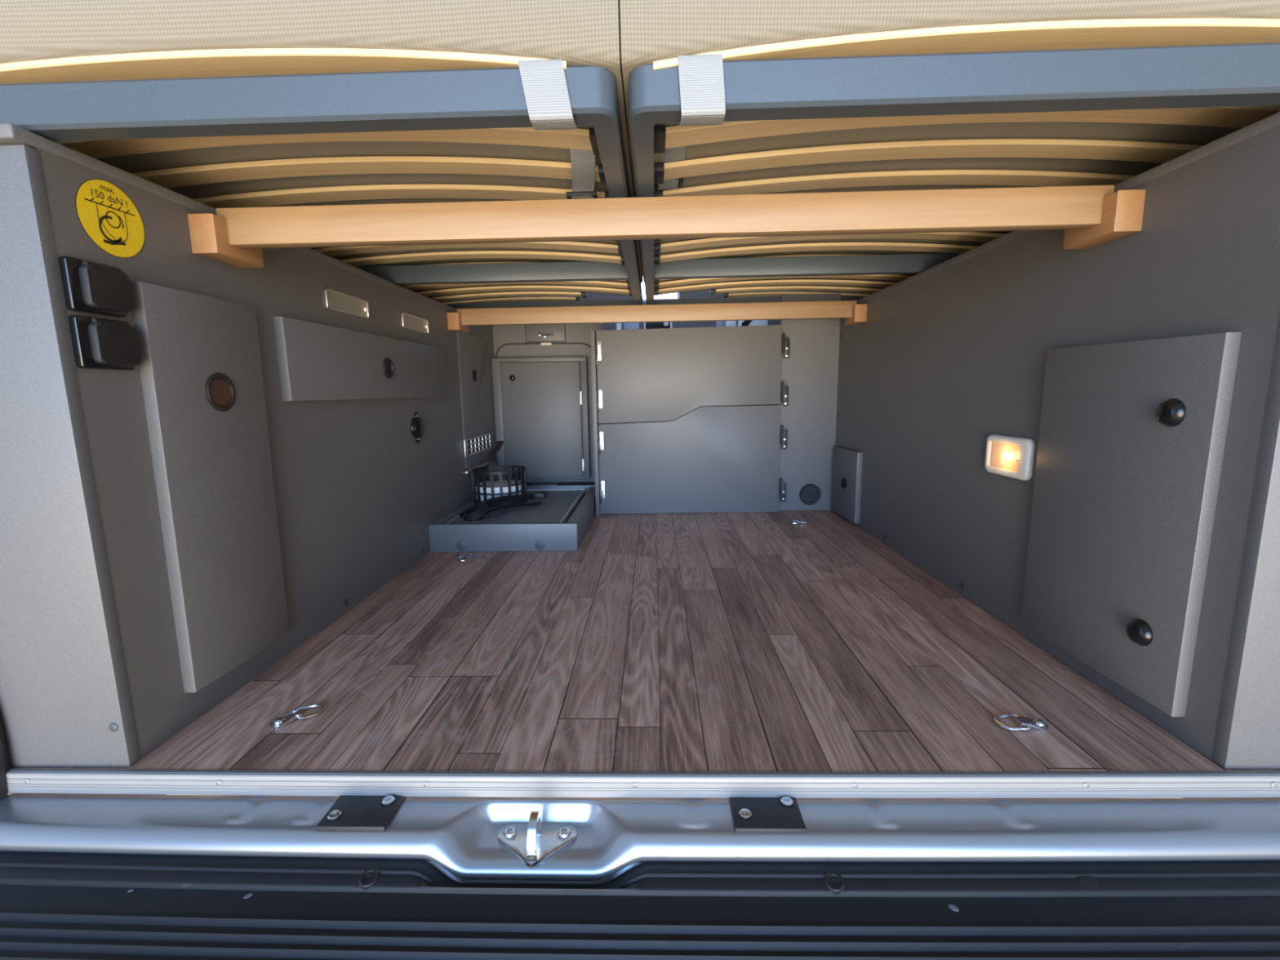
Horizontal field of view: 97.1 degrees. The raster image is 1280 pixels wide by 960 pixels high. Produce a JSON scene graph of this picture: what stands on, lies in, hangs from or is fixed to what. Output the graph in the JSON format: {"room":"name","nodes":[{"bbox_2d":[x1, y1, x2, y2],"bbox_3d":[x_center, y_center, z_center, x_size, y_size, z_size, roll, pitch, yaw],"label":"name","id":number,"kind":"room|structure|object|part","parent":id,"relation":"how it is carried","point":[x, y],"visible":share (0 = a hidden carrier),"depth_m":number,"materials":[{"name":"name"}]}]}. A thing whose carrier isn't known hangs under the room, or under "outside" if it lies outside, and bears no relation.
{"room":"vehicle interior","nodes":[
{"label":"vehicle interior","id":0,"kind":"room"},
{"bbox_2d":[0,144,141,767],"bbox_3d":[-0.816,0.003,0.697,0.280,0.759,0.018,-1,9,2],"label":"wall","id":1,"kind":"structure","parent":0,"point":[64,677],"depth_m":0.70,"materials":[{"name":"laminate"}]},
{"bbox_2d":[0,715,11,800],"bbox_3d":[-0.872,0.165,0.700,0.092,0.563,0.040,-1,9,2],"label":"trim","id":2,"kind":"structure","parent":1,"relation":"attached to","point":[4,766],"depth_m":0.73,"materials":[{"name":"black plastic"}]},
{"bbox_2d":[108,723,118,731],"bbox_3d":[-0.683,0.321,0.733,0.012,0.012,0.002,-1,9,2],"label":"cap","id":3,"kind":"object","parent":1,"relation":"attached to","point":[113,726],"visible":1,"depth_m":0.73,"materials":[{"name":"silver metal"}]},
{"bbox_2d":[11,296,508,795],"bbox_3d":[-0.944,-0.719,2.291,0.035,2.300,3.400,-1,9,2],"label":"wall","id":4,"kind":"structure","parent":0,"point":[504,296],"depth_m":1.04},
{"bbox_3d":[0.081,-0.576,3.047,1.960,0.050,0.600,-1,9,2],"label":"countertop","id":5,"kind":"structure","parent":4,"relation":"attached to","visible":0},
{"bbox_2d":[616,322,639,329],"bbox_3d":[-0.058,-0.687,2.810,0.113,0.243,0.060,-1,9,2],"label":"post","id":6,"kind":"object","parent":5,"relation":"on","point":[627,326],"visible":0.02,"depth_m":2.81,"materials":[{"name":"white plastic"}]},
{"bbox_3d":[-0.102,-0.684,2.797,0.025,0.243,0.030,-1,9,2],"label":"post","id":7,"kind":"part","parent":6,"relation":"part of","materials":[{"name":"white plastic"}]},
{"bbox_2d":[644,321,671,328],"bbox_3d":[0.090,-0.682,2.778,0.138,0.238,0.037,-1,9,2],"label":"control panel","id":8,"kind":"object","parent":5,"relation":"on","point":[665,324],"visible":0.26,"depth_m":2.77,"materials":[{"name":"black plastic"}]},
{"bbox_3d":[0.127,-0.763,2.760,0.026,0.026,0.027,-1,9,2],"label":"knob","id":9,"kind":"part","parent":8,"relation":"part of","materials":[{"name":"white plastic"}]},
{"bbox_2d":[715,320,737,326],"bbox_3d":[0.425,-0.696,2.796,0.105,0.250,0.060,-1,9,2],"label":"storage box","id":10,"kind":"object","parent":5,"relation":"on","point":[717,323],"visible":0.02,"depth_m":2.76,"materials":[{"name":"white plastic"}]},
{"bbox_2d":[737,320,767,326],"bbox_3d":[0.551,-0.697,2.793,0.144,0.248,0.061,-1,9,2],"label":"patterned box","id":11,"kind":"object","parent":5,"relation":"on","point":[748,322],"visible":0.04,"depth_m":2.75,"materials":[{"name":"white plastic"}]},
{"bbox_2d":[35,148,497,759],"bbox_3d":[-0.662,-0.148,1.601,0.018,0.775,1.826,-1,9,2],"label":"wall","id":12,"kind":"structure","parent":0,"point":[357,495],"depth_m":1.07,"materials":[{"name":"plastic"}]},
{"bbox_2d":[58,256,133,317],"bbox_3d":[-0.669,-0.237,0.700,0.021,0.062,0.070,-1,9,2],"label":"socket","id":13,"kind":"object","parent":12,"relation":"attached to","point":[89,286],"visible":1,"depth_m":0.69,"materials":[{"name":"black plastic"}]},
{"bbox_2d":[68,315,142,370],"bbox_3d":[-0.668,-0.171,0.710,0.021,0.062,0.070,-1,9,2],"label":"socket","id":14,"kind":"object","parent":12,"relation":"attached to","point":[98,343],"visible":1,"depth_m":0.70,"materials":[{"name":"black plastic"}]},
{"bbox_2d":[75,178,144,257],"bbox_3d":[-0.679,-0.335,0.728,0.001,0.092,0.092,-1,9,2],"label":"sticker","id":15,"kind":"object","parent":12,"relation":"attached to","point":[107,215],"visible":1,"depth_m":0.72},
{"bbox_2d":[129,281,288,692],"bbox_3d":[-0.660,0.010,0.896,0.023,0.585,0.226,-1,9,2],"label":"panel","id":16,"kind":"object","parent":12,"relation":"attached to","point":[201,369],"visible":1,"depth_m":0.86,"materials":[{"name":"laminate"}]},
{"bbox_3d":[-0.658,-0.137,0.881,0.014,0.059,0.059,-1,9,2],"label":"finger pull","id":17,"kind":"part","parent":16,"relation":"part of","materials":[{"name":"brown metal"}]},
{"bbox_2d":[187,213,263,268],"bbox_3d":[-0.656,-0.378,0.900,0.040,0.056,0.104,-1,9,2],"label":"block","id":18,"kind":"object","parent":12,"relation":"attached to","point":[209,236],"visible":0.8,"depth_m":0.86,"materials":[{"name":"brown wood"}]},
{"bbox_2d":[215,185,1114,248],"bbox_3d":[0.024,-0.402,0.868,1.352,0.054,0.028,-1,9,2],"label":"crossbeam","id":19,"kind":"object","parent":18,"relation":"attached to","point":[1058,207],"visible":1,"depth_m":0.86,"materials":[{"name":"brown wood"}]},
{"bbox_2d":[0,123,457,312],"bbox_3d":[-0.800,-0.509,1.458,0.282,0.016,1.704,-1,9,2],"label":"rail","id":20,"kind":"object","parent":12,"relation":"attached to","point":[11,134],"depth_m":0.75,"materials":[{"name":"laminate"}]},
{"bbox_2d":[0,48,643,308],"bbox_3d":[-0.450,-0.555,1.419,0.886,0.073,1.628,-1,9,2],"label":"frame","id":21,"kind":"object","parent":20,"relation":"on","point":[101,106],"visible":0.74,"depth_m":0.64,"materials":[{"name":"metal"}]},
{"bbox_2d":[0,0,643,297],"bbox_3d":[-0.473,-0.632,1.329,0.938,0.177,1.504,-1,9,2],"label":"mattress","id":22,"kind":"object","parent":21,"relation":"on","point":[575,32],"visible":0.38,"depth_m":0.60,"materials":[{"name":"beige fabric"}]},
{"bbox_3d":[-0.447,-0.559,1.533,0.832,0.046,0.030,-1,9,2],"label":"cross rail","id":23,"kind":"part","parent":21,"relation":"part of","materials":[{"name":"metal"}]},
{"bbox_2d":[518,58,576,130],"bbox_3d":[-0.101,-0.422,0.625,0.057,0.060,0.042,-1,9,2],"label":"strap","id":24,"kind":"object","parent":21,"relation":"attached to","point":[544,81],"visible":0.91,"depth_m":0.60,"materials":[{"name":"white fabric"}]},
{"bbox_2d":[565,125,597,199],"bbox_3d":[-0.092,-0.469,0.853,0.053,0.030,0.249,-1,9,-2],"label":"strap","id":25,"kind":"object","parent":21,"relation":"attached to","point":[583,162],"visible":0.54,"depth_m":0.87,"materials":[{"name":"grey fabric"}]},
{"bbox_2d":[343,598,347,606],"bbox_3d":[-0.657,0.273,1.262,0.002,0.017,0.017,-1,9,2],"label":"cap","id":26,"kind":"object","parent":12,"relation":"attached to","point":[345,602],"visible":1,"depth_m":1.26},
{"bbox_2d":[324,287,369,319],"bbox_3d":[-0.663,-0.399,1.287,0.005,0.043,0.181,-1,9,2],"label":"wall light","id":27,"kind":"object","parent":12,"relation":"attached to","point":[338,301],"visible":1,"depth_m":1.27,"materials":[{"name":"metal"}]},
{"bbox_2d":[360,301,368,316],"bbox_3d":[-0.662,-0.410,1.356,0.003,0.035,0.028,-1,9,2],"label":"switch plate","id":28,"kind":"object","parent":27,"relation":"attached to","point":[364,304],"depth_m":1.36,"materials":[{"name":"metal"}]},
{"bbox_2d":[272,316,446,400],"bbox_3d":[-0.648,-0.287,1.445,0.024,0.156,0.814,-1,9,2],"label":"panel","id":29,"kind":"object","parent":12,"relation":"attached to","point":[316,361],"visible":1,"depth_m":1.26,"materials":[{"name":"laminate"}]},
{"bbox_2d":[400,311,429,334],"bbox_3d":[-0.654,-0.456,1.649,0.005,0.043,0.181,-1,9,2],"label":"wall light","id":30,"kind":"object","parent":12,"relation":"attached to","point":[409,322],"visible":1,"depth_m":1.64,"materials":[{"name":"metal"}]},
{"bbox_2d":[423,320,427,332],"bbox_3d":[-0.653,-0.467,1.719,0.003,0.035,0.028,-1,9,2],"label":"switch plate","id":31,"kind":"object","parent":30,"relation":"attached to","point":[425,322],"depth_m":1.72,"materials":[{"name":"metal"}]},
{"bbox_2d":[410,412,424,443],"bbox_3d":[-0.645,-0.153,1.649,0.015,0.090,0.080,-1,9,2],"label":"port","id":32,"kind":"object","parent":12,"relation":"attached to","point":[417,425],"visible":1,"depth_m":1.63,"materials":[{"name":"black plastic"}]},
{"bbox_2d":[447,312,469,333],"bbox_3d":[-0.629,-0.544,1.958,0.040,0.056,0.104,-1,9,2],"label":"block","id":33,"kind":"object","parent":12,"relation":"attached to","point":[454,319],"visible":0.8,"depth_m":1.91,"materials":[{"name":"brown wood"}]},
{"bbox_2d":[456,300,857,325],"bbox_3d":[0.051,-0.567,1.927,1.352,0.054,0.028,-1,9,2],"label":"crossbeam","id":34,"kind":"object","parent":33,"relation":"attached to","point":[811,309],"visible":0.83,"depth_m":1.91,"materials":[{"name":"brown wood"}]},
{"bbox_2d":[457,332,493,467],"bbox_3d":[-0.635,-0.314,2.215,0.008,0.488,0.364,-1,9,2],"label":"access panel","id":35,"kind":"object","parent":12,"relation":"attached to","point":[473,351],"visible":1,"depth_m":2.18,"materials":[{"name":"plastic"}]},
{"bbox_2d":[462,433,491,457],"bbox_3d":[-0.631,-0.139,2.205,0.006,0.064,0.322,-1,9,2],"label":"vent grille","id":36,"kind":"object","parent":35,"relation":"attached to","point":[474,444],"visible":1,"depth_m":2.18,"materials":[{"name":"metal"}]},
{"bbox_2d":[464,461,488,473],"bbox_3d":[-0.629,-0.052,2.218,0.012,0.009,0.334,-1,9,2],"label":"metal bar","id":37,"kind":"object","parent":12,"relation":"attached to","point":[486,463],"visible":0.53,"depth_m":2.19,"materials":[{"name":"metal"}]},
{"bbox_2d":[491,356,591,479],"bbox_3d":[-0.426,-0.266,2.467,0.405,0.523,0.067,-1,9,2],"label":"door","id":38,"kind":"structure","parent":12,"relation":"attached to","point":[541,406],"depth_m":2.44,"materials":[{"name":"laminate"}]},
{"bbox_2d":[493,323,603,482],"bbox_3d":[-0.402,-0.306,2.503,0.493,0.800,0.018,-1,9,2],"label":"wall","id":39,"kind":"structure","parent":0,"point":[575,333],"depth_m":2.45,"materials":[{"name":"plastic"}]},
{"bbox_2d":[495,342,591,358],"bbox_3d":[-0.413,-0.563,2.453,0.436,0.064,0.005,-1,9,2],"label":"trim","id":40,"kind":"structure","parent":39,"relation":"attached to","point":[578,342],"depth_m":2.45,"materials":[{"name":"grey plastic"}]},
{"bbox_2d":[524,324,565,342],"bbox_3d":[-0.409,-0.634,2.432,0.175,0.080,0.022,-1,9,2],"label":"hatch","id":41,"kind":"object","parent":39,"relation":"attached to","point":[542,332],"visible":0.88,"depth_m":2.44,"materials":[{"name":"laminate"}]},
{"bbox_2d":[541,342,551,345],"bbox_3d":[-0.406,-0.589,2.446,0.045,0.011,0.007,-1,9,2],"label":"tag","id":42,"kind":"object","parent":39,"relation":"attached to","point":[542,344],"visible":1,"depth_m":2.44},
{"bbox_2d":[590,329,599,515],"bbox_3d":[-0.167,-0.235,2.328,0.015,0.707,0.338,-1,9,2],"label":"wall partition","id":43,"kind":"structure","parent":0,"point":[593,346],"depth_m":2.16,"materials":[{"name":"plastic"}]},
{"bbox_2d":[0,794,1279,884],"bbox_3d":[0.029,0.447,0.679,1.920,0.078,0.088,-1,9,2],"label":"sill","id":44,"kind":"structure","parent":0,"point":[457,836],"depth_m":0.67,"materials":[{"name":"silver metal"}]},
{"bbox_2d":[315,795,404,831],"bbox_3d":[-0.342,0.407,0.698,0.082,0.010,0.060,-1,9,2],"label":"plate","id":45,"kind":"object","parent":44,"relation":"on","point":[348,813],"visible":1,"depth_m":0.69,"materials":[{"name":"black plastic"}]},
{"bbox_3d":[-0.370,0.408,0.685,0.018,0.002,0.018,-4,9,-21],"label":"bolt seat","id":46,"kind":"part","parent":45,"relation":"part of","materials":[{"name":"silver metal"}]},
{"bbox_3d":[-0.315,0.403,0.709,0.018,0.002,0.018,-4,9,-21],"label":"bolt seat","id":47,"kind":"part","parent":45,"relation":"part of","materials":[{"name":"silver metal"}]},
{"bbox_2d":[497,810,577,866],"bbox_3d":[-0.125,0.414,0.669,0.096,0.042,0.060,-1,9,2],"label":"latch striker","id":48,"kind":"object","parent":44,"relation":"attached to","point":[532,842],"visible":1,"depth_m":0.67,"materials":[{"name":"metal"}]},
{"bbox_2d":[5,768,1279,798],"bbox_3d":[0.029,0.384,0.715,1.710,0.029,0.016,-1,9,2],"label":"threshold strip","id":49,"kind":"object","parent":44,"relation":"on","point":[1239,784],"visible":1,"depth_m":0.71,"materials":[{"name":"metal"}]},
{"bbox_2d":[728,796,806,833],"bbox_3d":[0.152,0.401,0.684,0.082,0.010,0.060,-1,9,2],"label":"pad","id":50,"kind":"object","parent":44,"relation":"on","point":[783,815],"visible":1,"depth_m":0.67,"materials":[{"name":"black plastic"}]},
{"bbox_3d":[0.126,0.401,0.677,0.018,0.002,0.018,3,10,24],"label":"bolt seat","id":51,"kind":"part","parent":50,"relation":"part of","materials":[{"name":"silver metal"}]},
{"bbox_3d":[0.181,0.397,0.696,0.018,0.002,0.018,3,10,24],"label":"bolt seat","id":52,"kind":"part","parent":50,"relation":"part of","materials":[{"name":"silver metal"}]},
{"bbox_2d":[0,851,1279,959],"bbox_3d":[0.029,0.568,0.602,1.920,0.245,0.164,-1,9,2],"label":"bumper cover","id":53,"kind":"object","parent":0,"point":[54,906],"visible":1,"depth_m":0.60,"materials":[{"name":"black plastic"}]},
{"bbox_2d":[8,510,1279,772],"bbox_3d":[0.054,0.230,1.680,1.960,0.020,1.950,-1,9,2],"label":"floor","id":54,"kind":"structure","parent":0,"point":[755,642],"depth_m":0.96,"materials":[{"name":"brown wood"}]},
{"bbox_2d":[270,703,324,728],"bbox_3d":[-0.514,0.354,0.850,0.038,0.010,0.071,7,12,42],"label":"ring","id":55,"kind":"object","parent":54,"relation":"on","point":[280,722],"visible":1,"depth_m":0.84,"materials":[{"name":"metal"}]},
{"bbox_2d":[457,552,474,561],"bbox_3d":[-0.512,0.227,1.663,0.039,0.010,0.071,-1,9,2],"label":"ring","id":56,"kind":"object","parent":54,"relation":"on","point":[470,555],"visible":1,"depth_m":1.66,"materials":[{"name":"metal"}]},
{"bbox_2d":[428,481,595,551],"bbox_3d":[-0.407,0.111,2.134,0.454,0.089,0.835,-1,9,2],"label":"step platform","id":57,"kind":"object","parent":54,"relation":"on","point":[562,519],"depth_m":1.73,"materials":[{"name":"metal"}]},
{"bbox_3d":[-0.626,0.121,2.116,0.018,0.082,0.750,-1,9,2],"label":"panel","id":58,"kind":"part","parent":57,"relation":"part of","materials":[{"name":"laminate"}]},
{"bbox_2d":[471,465,527,507],"bbox_3d":[-0.525,0.021,2.118,0.198,0.128,0.198,-1,9,2],"label":"mesh basket","id":59,"kind":"object","parent":57,"relation":"on","point":[522,473],"visible":0.81,"depth_m":2.05,"materials":[{"name":"black plastic"}]},
{"bbox_2d":[475,479,524,501],"bbox_3d":[-0.524,0.046,2.122,0.176,0.070,0.176,-1,9,2],"label":"container","id":60,"kind":"object","parent":59,"relation":"in","point":[504,482],"visible":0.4,"depth_m":2.06,"materials":[{"name":"white plastic"}]},
{"bbox_2d":[488,440,504,480],"bbox_3d":[-0.532,-0.072,2.086,0.040,0.135,0.120,-1,9,2],"label":"strap","id":61,"kind":"object","parent":60,"relation":"on","point":[492,455],"visible":0.91,"depth_m":2.05,"materials":[{"name":"black fabric"}]},
{"bbox_2d":[458,490,547,521],"bbox_3d":[-0.450,0.087,1.973,0.138,0.061,0.382,6,11,37],"label":"bundle","id":62,"kind":"object","parent":57,"relation":"on","point":[482,505],"visible":0.96,"depth_m":1.93,"materials":[{"name":"black fabric"}]},
{"bbox_3d":[-0.417,0.175,1.731,0.454,0.086,0.016,-1,9,2],"label":"panel","id":63,"kind":"part","parent":57,"relation":"part of","materials":[{"name":"metal"}]},
{"bbox_3d":[-0.426,0.099,2.073,0.358,0.014,0.638,-1,9,2],"label":"lid","id":64,"kind":"part","parent":57,"relation":"part of","materials":[{"name":"laminate"}]},
{"bbox_3d":[-0.415,0.020,2.459,0.115,0.005,0.040,-1,9,2],"label":"flat bracket","id":65,"kind":"part","parent":57,"relation":"part of","materials":[{"name":"black metal"}]},
{"bbox_2d":[526,481,595,485],"bbox_3d":[-0.405,0.031,2.478,0.433,0.022,0.132,-1,9,2],"label":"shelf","id":66,"kind":"object","parent":57,"relation":"attached to","point":[567,483],"depth_m":2.49,"materials":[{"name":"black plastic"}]},
{"bbox_3d":[-0.407,0.038,2.405,0.433,0.030,0.014,-1,9,2],"label":"rail","id":67,"kind":"part","parent":57,"relation":"part of","materials":[{"name":"metal"}]},
{"bbox_3d":[-0.418,0.136,2.072,0.400,0.059,0.670,-1,9,2],"label":"panel","id":68,"kind":"part","parent":57,"relation":"part of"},
{"bbox_3d":[-0.200,0.115,2.104,0.035,0.082,0.750,-1,9,2],"label":"panel","id":69,"kind":"part","parent":57,"relation":"part of","materials":[{"name":"laminate"}]},
{"bbox_2d":[598,404,787,513],"bbox_3d":[0.203,-0.076,2.203,0.730,0.416,0.027,-1,9,2],"label":"partition panel","id":70,"kind":"object","parent":54,"relation":"on","point":[725,459],"visible":1,"depth_m":2.20,"materials":[{"name":"laminate"}]},
{"bbox_2d":[595,324,789,423],"bbox_3d":[0.198,-0.400,2.152,0.729,0.357,0.027,-1,9,2],"label":"partition panel","id":71,"kind":"object","parent":70,"relation":"on","point":[659,374],"visible":1,"depth_m":2.15,"materials":[{"name":"plastic"}]},
{"bbox_2d":[788,520,808,524],"bbox_3d":[0.571,0.151,2.033,0.071,0.010,0.038,-1,9,2],"label":"ring","id":72,"kind":"object","parent":54,"relation":"on","point":[797,521],"visible":1,"depth_m":2.03,"materials":[{"name":"metal"}]},
{"bbox_2d":[993,713,1048,730],"bbox_3d":[0.540,0.344,0.802,0.071,0.010,0.038,-1,9,2],"label":"ring","id":73,"kind":"object","parent":54,"relation":"on","point":[1037,723],"visible":1,"depth_m":0.80,"materials":[{"name":"metal"}]},
{"bbox_2d":[508,289,801,404],"bbox_3d":[0.098,-1.031,3.856,1.970,2.200,0.040,-1,9,2],"label":"wall","id":74,"kind":"structure","parent":0,"point":[705,293],"depth_m":3.81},
{"bbox_2d":[643,292,679,302],"bbox_3d":[0.115,-1.442,3.773,0.298,0.493,0.035,-1,9,2],"label":"window","id":75,"kind":"structure","parent":74,"relation":"in","point":[678,293],"depth_m":3.79,"materials":[{"name":"clear glass"}]},
{"bbox_2d":[604,404,776,423],"bbox_3d":[0.191,-0.228,2.267,0.703,0.700,0.018,-1,9,2],"label":"wall","id":76,"kind":"structure","parent":0,"point":[771,404],"depth_m":2.25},
{"bbox_2d":[777,293,840,510],"bbox_3d":[0.651,-0.291,2.199,0.222,0.830,0.018,-1,9,2],"label":"wall","id":77,"kind":"structure","parent":0,"point":[810,372],"depth_m":2.19,"materials":[{"name":"laminate"}]},
{"bbox_2d":[799,484,821,505],"bbox_3d":[0.674,0.057,2.241,0.085,0.085,0.008,-1,9,2],"label":"vent","id":78,"kind":"object","parent":77,"relation":"attached to","point":[809,494],"visible":1,"depth_m":2.24,"materials":[{"name":"black plastic"}]},
{"bbox_2d":[801,290,1279,798],"bbox_3d":[1.060,-0.744,2.236,0.035,2.300,3.400,-1,9,2],"label":"wall","id":79,"kind":"structure","parent":0,"point":[802,291],"depth_m":2.60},
{"bbox_2d":[835,125,1279,761],"bbox_3d":[0.753,-0.154,1.488,0.018,0.775,1.676,-1,9,2],"label":"wall","id":80,"kind":"structure","parent":0,"point":[952,357],"depth_m":1.06,"materials":[{"name":"plastic"}]},
{"bbox_2d":[831,445,862,523],"bbox_3d":[0.747,0.013,2.067,0.032,0.255,0.257,-1,9,2],"label":"panel","id":81,"kind":"object","parent":80,"relation":"attached to","point":[847,463],"visible":1,"depth_m":2.03,"materials":[{"name":"laminate"}]},
{"bbox_3d":[0.738,0.012,2.054,0.014,0.040,0.040,-1,9,2],"label":"knob","id":82,"kind":"part","parent":81,"relation":"part of","materials":[{"name":"black plastic"}]},
{"bbox_2d":[844,304,866,325],"bbox_3d":[0.732,-0.560,1.921,0.040,0.056,0.104,-1,9,2],"label":"block","id":83,"kind":"object","parent":80,"relation":"attached to","point":[859,311],"visible":0.8,"depth_m":1.87,"materials":[{"name":"brown wood"}]},
{"bbox_2d":[960,582,964,589],"bbox_3d":[0.744,0.244,1.304,0.002,0.017,0.017,-1,9,2],"label":"cap","id":84,"kind":"object","parent":80,"relation":"attached to","point":[962,584],"visible":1,"depth_m":1.30,"materials":[{"name":"black plastic"}]},
{"bbox_2d":[984,434,1034,480],"bbox_3d":[0.730,-0.047,1.125,0.010,0.079,0.140,-1,9,2],"label":"wall lamp","id":85,"kind":"object","parent":80,"relation":"attached to","point":[1011,456],"visible":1,"depth_m":1.12,"materials":[{"name":"white plastic"}]},
{"bbox_2d":[857,111,1279,304],"bbox_3d":[0.876,-0.530,1.412,0.282,0.016,1.704,-1,9,2],"label":"rail","id":86,"kind":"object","parent":80,"relation":"attached to","point":[1273,121],"depth_m":0.78,"materials":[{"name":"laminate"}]},
{"bbox_2d":[628,17,1279,305],"bbox_3d":[0.472,-0.567,1.394,0.930,0.073,1.628,-1,9,2],"label":"frame","id":87,"kind":"object","parent":86,"relation":"on","point":[1210,72],"visible":0.69,"depth_m":0.62,"materials":[{"name":"metal"}]},
{"bbox_2d":[653,122,685,189],"bbox_3d":[0.044,-0.478,0.826,0.050,0.010,0.281,-1,9,2],"label":"strap","id":88,"kind":"object","parent":87,"relation":"attached to","point":[677,153],"visible":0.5,"depth_m":0.86,"materials":[{"name":"grey fabric"}]},
{"bbox_2d":[677,53,725,125],"bbox_3d":[0.066,-0.424,0.620,0.051,0.060,0.042,-1,9,2],"label":"strap","id":89,"kind":"object","parent":87,"relation":"attached to","point":[701,78],"visible":0.92,"depth_m":0.60,"materials":[{"name":"white fabric"}]},
{"bbox_3d":[0.475,-0.571,1.508,0.874,0.046,0.030,-1,9,2],"label":"cross rail","id":90,"kind":"part","parent":87,"relation":"part of","materials":[{"name":"metal"}]},
{"bbox_2d":[619,0,1279,294],"bbox_3d":[0.503,-0.642,1.302,1.011,0.181,1.504,-1,9,2],"label":"mattress","id":91,"kind":"object","parent":87,"relation":"on","point":[651,30],"visible":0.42,"depth_m":0.59,"materials":[{"name":"beige fabric"}]},
{"bbox_2d":[1062,189,1146,248],"bbox_3d":[0.705,-0.395,0.863,0.040,0.056,0.104,-1,9,2],"label":"block","id":92,"kind":"object","parent":80,"relation":"attached to","point":[1122,211],"visible":0.8,"depth_m":0.82,"materials":[{"name":"brown wood"}]},
{"bbox_2d":[1020,332,1241,716],"bbox_3d":[0.715,0.046,0.874,0.032,0.508,0.318,-1,9,2],"label":"panel","id":93,"kind":"object","parent":80,"relation":"attached to","point":[1131,449],"visible":1,"depth_m":0.82,"materials":[{"name":"plastic"}]},
{"bbox_3d":[0.706,0.216,0.803,0.014,0.037,0.037,-1,9,2],"label":"knob","id":94,"kind":"part","parent":93,"relation":"part of","materials":[{"name":"black plastic"}]},
{"bbox_3d":[0.701,-0.089,0.750,0.014,0.037,0.037,-1,9,2],"label":"knob","id":95,"kind":"part","parent":93,"relation":"part of","materials":[{"name":"black plastic"}]},
{"bbox_2d":[1211,315,1279,768],"bbox_3d":[0.863,-0.017,0.651,0.280,0.759,0.018,-1,9,2],"label":"wall","id":96,"kind":"structure","parent":0,"point":[1247,734],"depth_m":0.68,"materials":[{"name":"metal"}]}
]}

